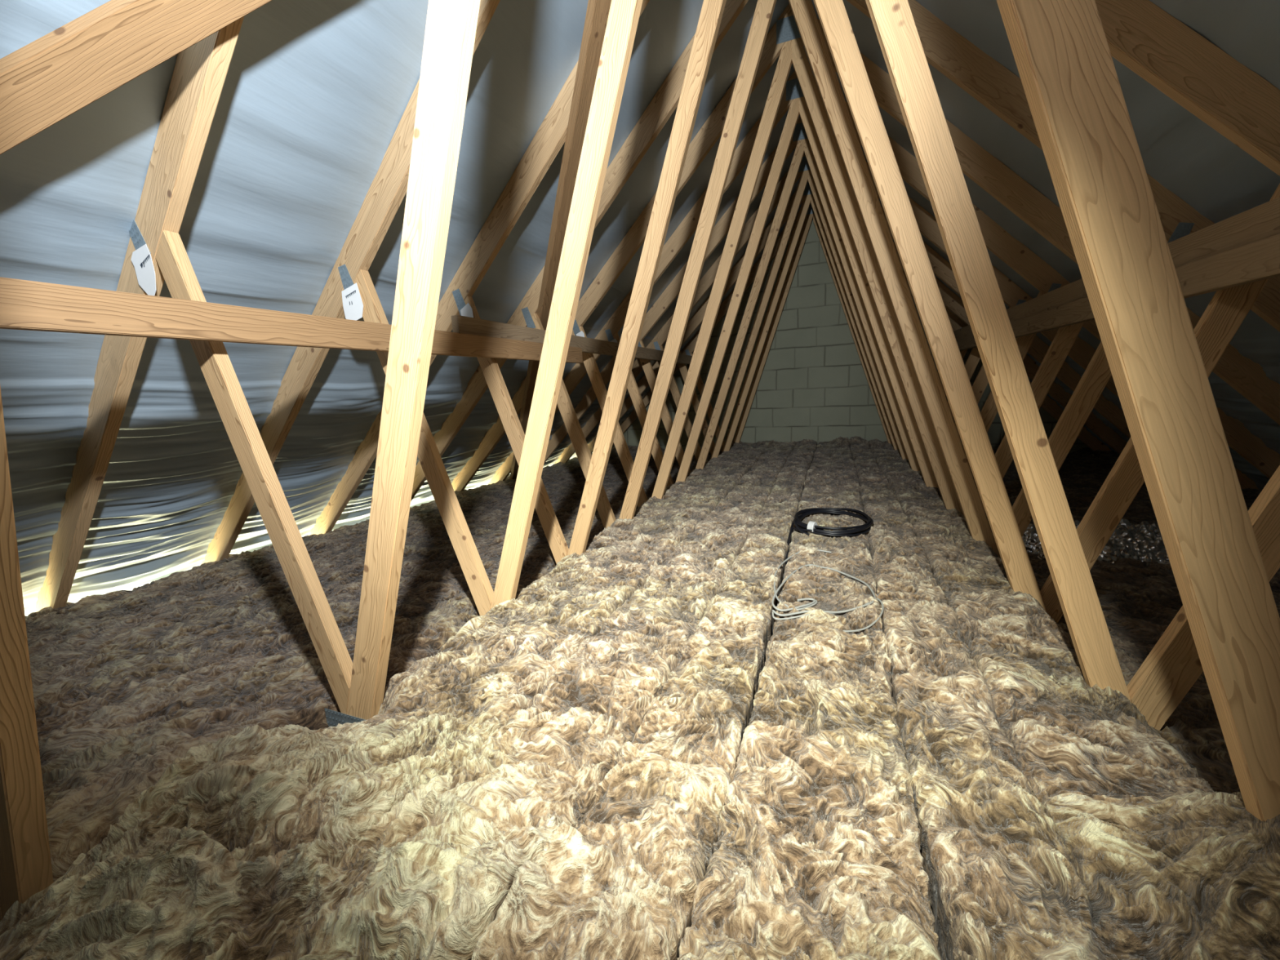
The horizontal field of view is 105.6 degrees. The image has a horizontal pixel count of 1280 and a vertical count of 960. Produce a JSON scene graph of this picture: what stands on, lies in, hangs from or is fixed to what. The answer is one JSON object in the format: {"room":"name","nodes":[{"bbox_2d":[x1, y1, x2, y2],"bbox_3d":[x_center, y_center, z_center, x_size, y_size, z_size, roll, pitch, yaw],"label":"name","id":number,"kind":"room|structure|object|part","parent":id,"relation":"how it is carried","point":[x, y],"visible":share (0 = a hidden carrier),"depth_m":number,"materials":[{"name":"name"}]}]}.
{"room":"attic","nodes":[
{"label":"attic","id":0,"kind":"room"},
{"bbox_2d":[0,0,802,616],"bbox_3d":[-0.716,-1.065,3.202,3.228,3.260,7.197,1,10,22],"label":"roof underlay","id":1,"kind":"structure","parent":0,"point":[315,95],"depth_m":1.80,"materials":[{"name":"fabric"}]},
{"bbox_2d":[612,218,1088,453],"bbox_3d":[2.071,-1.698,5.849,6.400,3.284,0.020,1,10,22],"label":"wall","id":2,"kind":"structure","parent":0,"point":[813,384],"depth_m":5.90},
{"bbox_2d":[803,0,1279,489],"bbox_3d":[2.253,-0.991,2.023,3.224,3.265,7.198,1,10,22],"label":"roof underlay","id":3,"kind":"structure","parent":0,"point":[1188,157],"depth_m":1.93,"materials":[{"name":"fabric"}]},
{"bbox_3d":[0.858,0.522,2.928,6.500,0.012,7.600,1,10,22],"label":"floor","id":4,"kind":"structure","parent":0,"visible":0},
{"bbox_2d":[0,386,53,920],"bbox_3d":[-0.187,-0.607,0.229,6.357,3.183,0.042,1,10,22],"label":"roof truss","id":5,"kind":"object","parent":4,"relation":"on","point":[25,862],"visible":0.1,"depth_m":0.71,"materials":[{"name":"brown wood"}]},
{"bbox_2d":[0,276,582,363],"bbox_3d":[-1.062,-0.477,1.556,0.038,0.098,3.631,1,11,22],"label":"binder","id":6,"kind":"object","parent":5,"relation":"attached to","point":[24,304],"visible":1,"depth_m":1.27,"materials":[{"name":"brown wood"}]},
{"bbox_2d":[953,196,1279,340],"bbox_3d":[2.036,-0.871,2.179,0.038,0.097,6.981,1,11,22],"label":"binder","id":7,"kind":"object","parent":5,"relation":"attached to","point":[1262,221],"visible":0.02,"depth_m":1.49,"materials":[{"name":"brown wood"}]},
{"bbox_2d":[956,233,1279,351],"bbox_3d":[2.004,-0.768,2.212,0.038,0.097,6.981,1,11,22],"label":"binder","id":8,"kind":"object","parent":5,"relation":"attached to","point":[1258,260],"visible":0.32,"depth_m":1.43,"materials":[{"name":"brown wood"}]},
{"bbox_2d":[0,445,721,921],"bbox_3d":[-0.798,0.300,3.929,1.829,0.508,6.298,1,10,22],"label":"insulation batt","id":9,"kind":"object","parent":4,"relation":"on","point":[125,683],"visible":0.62,"depth_m":1.77,"materials":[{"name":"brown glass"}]},
{"bbox_2d":[0,440,770,959],"bbox_3d":[0.291,0.291,3.490,0.604,0.557,6.294,1,10,22],"label":"insulation batt","id":10,"kind":"object","parent":4,"relation":"on","point":[215,860],"visible":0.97,"depth_m":0.90,"materials":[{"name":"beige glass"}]},
{"bbox_2d":[265,440,795,959],"bbox_3d":[0.688,0.235,3.320,0.336,0.424,6.292,1,10,22],"label":"insulation batt","id":11,"kind":"object","parent":4,"relation":"on","point":[424,882],"visible":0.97,"depth_m":0.95,"materials":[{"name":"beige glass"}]},
{"bbox_2d":[471,439,817,959],"bbox_3d":[0.936,0.239,3.221,0.268,0.427,6.292,1,10,22],"label":"insulation batt","id":12,"kind":"object","parent":4,"relation":"on","point":[621,882],"visible":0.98,"depth_m":0.92,"materials":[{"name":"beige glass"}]},
{"bbox_2d":[35,0,1279,821],"bbox_3d":[0.047,-0.717,0.810,6.357,3.183,0.044,1,10,22],"label":"roof truss","id":13,"kind":"object","parent":4,"relation":"on","point":[1060,49],"visible":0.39,"depth_m":0.69,"materials":[{"name":"brown wood"}]},
{"bbox_2d":[0,0,271,154],"bbox_3d":[-1.191,-0.865,1.020,3.045,2.271,0.104,-6,10,-20],"label":"diagonal brace","id":14,"kind":"object","parent":13,"relation":"attached to","point":[60,73],"visible":1,"depth_m":1.02,"materials":[{"name":"brown wood"}]},
{"bbox_3d":[-1.442,-0.689,1.394,0.094,0.127,0.004,1,10,22],"label":"nail plate","id":15,"kind":"part","parent":13,"relation":"part of","materials":[{"name":"metal"}]},
{"bbox_3d":[-0.838,0.737,1.422,0.230,0.100,0.004,1,10,22],"label":"nail plate","id":16,"kind":"part","parent":13,"relation":"part of","materials":[{"name":"metal"}]},
{"bbox_2d":[201,0,1279,730],"bbox_3d":[0.267,-0.821,1.359,6.357,3.183,0.044,1,10,22],"label":"roof truss","id":17,"kind":"object","parent":4,"relation":"on","point":[1173,665],"visible":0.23,"depth_m":1.24,"materials":[{"name":"brown wood"}]},
{"bbox_3d":[-1.157,-0.791,1.917,0.082,0.116,0.004,1,10,22],"label":"nail plate","id":18,"kind":"part","parent":17,"relation":"part of","materials":[{"name":"metal"}]},
{"bbox_2d":[308,0,1279,622],"bbox_3d":[0.487,-0.925,1.907,6.357,3.183,0.044,1,10,22],"label":"roof truss","id":19,"kind":"object","parent":4,"relation":"on","point":[1232,99],"visible":0.66,"depth_m":1.74,"materials":[{"name":"brown wood"}]},
{"bbox_3d":[-0.906,-0.895,2.453,0.096,0.138,0.004,1,10,22],"label":"nail plate","id":20,"kind":"part","parent":19,"relation":"part of","materials":[{"name":"metal"}]},
{"bbox_2d":[451,315,704,365],"bbox_3d":[-0.010,-1.124,4.285,0.038,0.099,4.545,1,11,22],"label":"binder","id":21,"kind":"object","parent":19,"relation":"attached to","point":[460,324],"visible":0.53,"depth_m":2.74,"materials":[{"name":"brown wood"}]},
{"bbox_2d":[676,435,942,959],"bbox_3d":[1.222,0.234,3.105,0.427,0.452,6.292,1,10,22],"label":"insulation batt","id":22,"kind":"object","parent":4,"relation":"on","point":[816,855],"depth_m":0.97,"materials":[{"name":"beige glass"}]},
{"bbox_3d":[0.730,0.408,1.920,0.396,0.044,0.747,1,10,22],"label":"cable coil","id":23,"kind":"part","parent":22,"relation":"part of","materials":[{"name":"grey plastic"}]},
{"bbox_3d":[1.015,0.301,2.576,0.418,0.192,0.756,1,10,22],"label":"cable coil","id":24,"kind":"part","parent":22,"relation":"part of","materials":[{"name":"black plastic"}]},
{"bbox_2d":[554,152,1130,463],"bbox_3d":[1.589,-1.445,4.650,6.357,3.183,0.042,1,10,22],"label":"roof truss","id":25,"kind":"object","parent":4,"relation":"on","point":[941,268],"visible":0.35,"depth_m":4.50,"materials":[{"name":"brown wood"}]},
{"bbox_3d":[0.190,-1.415,5.197,0.096,0.138,0.004,1,10,22],"label":"nail plate","id":26,"kind":"part","parent":25,"relation":"part of","materials":[{"name":"metal"}]},
{"bbox_3d":[1.519,-2.868,4.387,0.170,0.120,0.004,1,10,22],"label":"nail plate","id":27,"kind":"part","parent":25,"relation":"part of","materials":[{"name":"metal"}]},
{"bbox_2d":[410,0,1279,559],"bbox_3d":[0.708,-1.029,2.456,6.357,3.183,0.042,1,10,22],"label":"roof truss","id":28,"kind":"object","parent":4,"relation":"on","point":[980,75],"visible":0.4,"depth_m":2.28,"materials":[{"name":"brown wood"}]},
{"bbox_3d":[-0.690,-0.999,3.002,0.096,0.138,0.004,1,10,22],"label":"nail plate","id":29,"kind":"part","parent":28,"relation":"part of","materials":[{"name":"metal"}]},
{"bbox_2d":[509,0,611,479],"bbox_3d":[-0.615,-1.012,3.086,0.103,2.813,3.926,-7,11,-23],"label":"diagonal brace","id":30,"kind":"object","parent":28,"relation":"attached to","point":[597,11],"visible":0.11,"depth_m":2.21,"materials":[{"name":"brown wood"}]},
{"bbox_3d":[2.095,-0.932,1.897,0.095,0.138,0.004,1,10,22],"label":"nail plate","id":31,"kind":"part","parent":28,"relation":"part of","materials":[{"name":"metal"}]},
{"bbox_2d":[587,180,1127,455],"bbox_3d":[1.809,-1.549,5.198,6.357,3.183,0.042,1,10,22],"label":"roof truss","id":32,"kind":"object","parent":4,"relation":"on","point":[952,301],"visible":0.24,"depth_m":5.06,"materials":[{"name":"brown wood"}]},
{"bbox_3d":[1.739,-2.971,4.936,0.170,0.120,0.004,1,10,22],"label":"nail plate","id":33,"kind":"part","parent":32,"relation":"part of","materials":[{"name":"metal"}]},
{"bbox_2d":[612,203,1111,451],"bbox_3d":[2.029,-1.653,5.747,6.357,3.183,0.042,1,10,22],"label":"roof truss","id":34,"kind":"object","parent":4,"relation":"on","point":[1049,405],"visible":0.25,"depth_m":5.68,"materials":[{"name":"brown wood"}]},
{"bbox_3d":[0.629,-1.623,6.294,0.096,0.138,0.004,1,10,22],"label":"nail plate","id":35,"kind":"part","parent":34,"relation":"part of","materials":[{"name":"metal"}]},
{"bbox_3d":[1.959,-3.075,5.484,0.170,0.120,0.004,1,10,22],"label":"nail plate","id":36,"kind":"part","parent":34,"relation":"part of","materials":[{"name":"metal"}]},
{"bbox_2d":[451,3,1279,517],"bbox_3d":[0.928,-1.133,3.004,6.357,3.183,0.044,1,10,22],"label":"roof truss","id":37,"kind":"object","parent":4,"relation":"on","point":[1247,377],"visible":0.53,"depth_m":2.81,"materials":[{"name":"brown wood"}]},
{"bbox_3d":[-0.465,-1.103,3.549,0.096,0.138,0.004,1,10,22],"label":"nail plate","id":38,"kind":"part","parent":37,"relation":"part of","materials":[{"name":"metal"}]},
{"bbox_3d":[0.858,-2.556,2.742,0.170,0.120,0.004,1,10,22],"label":"nail plate","id":39,"kind":"part","parent":37,"relation":"part of","materials":[{"name":"metal"}]},
{"bbox_2d":[488,70,1279,488],"bbox_3d":[1.148,-1.237,3.552,6.357,3.183,0.044,1,10,22],"label":"roof truss","id":40,"kind":"object","parent":4,"relation":"on","point":[1011,251],"visible":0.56,"depth_m":3.37,"materials":[{"name":"brown wood"}]},
{"bbox_3d":[-0.250,-1.207,4.100,0.096,0.138,0.004,1,10,22],"label":"nail plate","id":41,"kind":"part","parent":40,"relation":"part of","materials":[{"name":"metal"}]},
{"bbox_3d":[1.078,-2.660,3.291,0.170,0.120,0.004,1,10,22],"label":"nail plate","id":42,"kind":"part","parent":40,"relation":"part of","materials":[{"name":"metal"}]},
{"bbox_3d":[2.535,-1.140,2.994,0.095,0.138,0.004,1,10,22],"label":"nail plate","id":43,"kind":"part","parent":40,"relation":"part of","materials":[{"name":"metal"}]},
{"bbox_2d":[543,116,1257,488],"bbox_3d":[1.369,-1.341,4.101,6.357,3.183,0.042,1,10,22],"label":"roof truss","id":44,"kind":"object","parent":4,"relation":"on","point":[1081,352],"visible":0.33,"depth_m":3.96,"materials":[{"name":"brown wood"}]},
{"bbox_3d":[1.299,-2.764,3.839,0.170,0.120,0.004,1,10,22],"label":"nail plate","id":45,"kind":"part","parent":44,"relation":"part of","materials":[{"name":"metal"}]},
{"bbox_3d":[2.756,-1.244,3.542,0.095,0.138,0.004,1,10,22],"label":"nail plate","id":46,"kind":"part","parent":44,"relation":"part of","materials":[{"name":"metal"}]},
{"bbox_2d":[848,435,1119,959],"bbox_3d":[1.494,0.238,2.997,0.254,0.458,6.292,1,10,22],"label":"insulation batt","id":47,"kind":"object","parent":4,"relation":"on","point":[1004,885],"visible":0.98,"depth_m":0.95,"materials":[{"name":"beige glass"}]},
{"bbox_2d":[868,438,1279,959],"bbox_3d":[1.743,0.219,2.893,0.357,0.509,6.292,1,10,22],"label":"insulation batt","id":48,"kind":"object","parent":4,"relation":"on","point":[1170,866],"visible":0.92,"depth_m":0.94,"materials":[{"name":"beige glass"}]},
{"bbox_2d":[969,447,1279,794],"bbox_3d":[2.809,0.290,2.478,2.002,0.416,6.292,1,10,22],"label":"insulation batt","id":49,"kind":"object","parent":4,"relation":"on","point":[1139,601],"visible":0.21,"depth_m":1.87,"materials":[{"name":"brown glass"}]},
{"bbox_2d":[1022,518,1169,565],"bbox_3d":[2.406,0.297,2.468,0.795,0.194,0.501,1,10,22],"label":"insulation","id":50,"kind":"object","parent":49,"relation":"on","point":[1143,541],"visible":0.33,"depth_m":2.37,"materials":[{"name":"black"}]}
]}

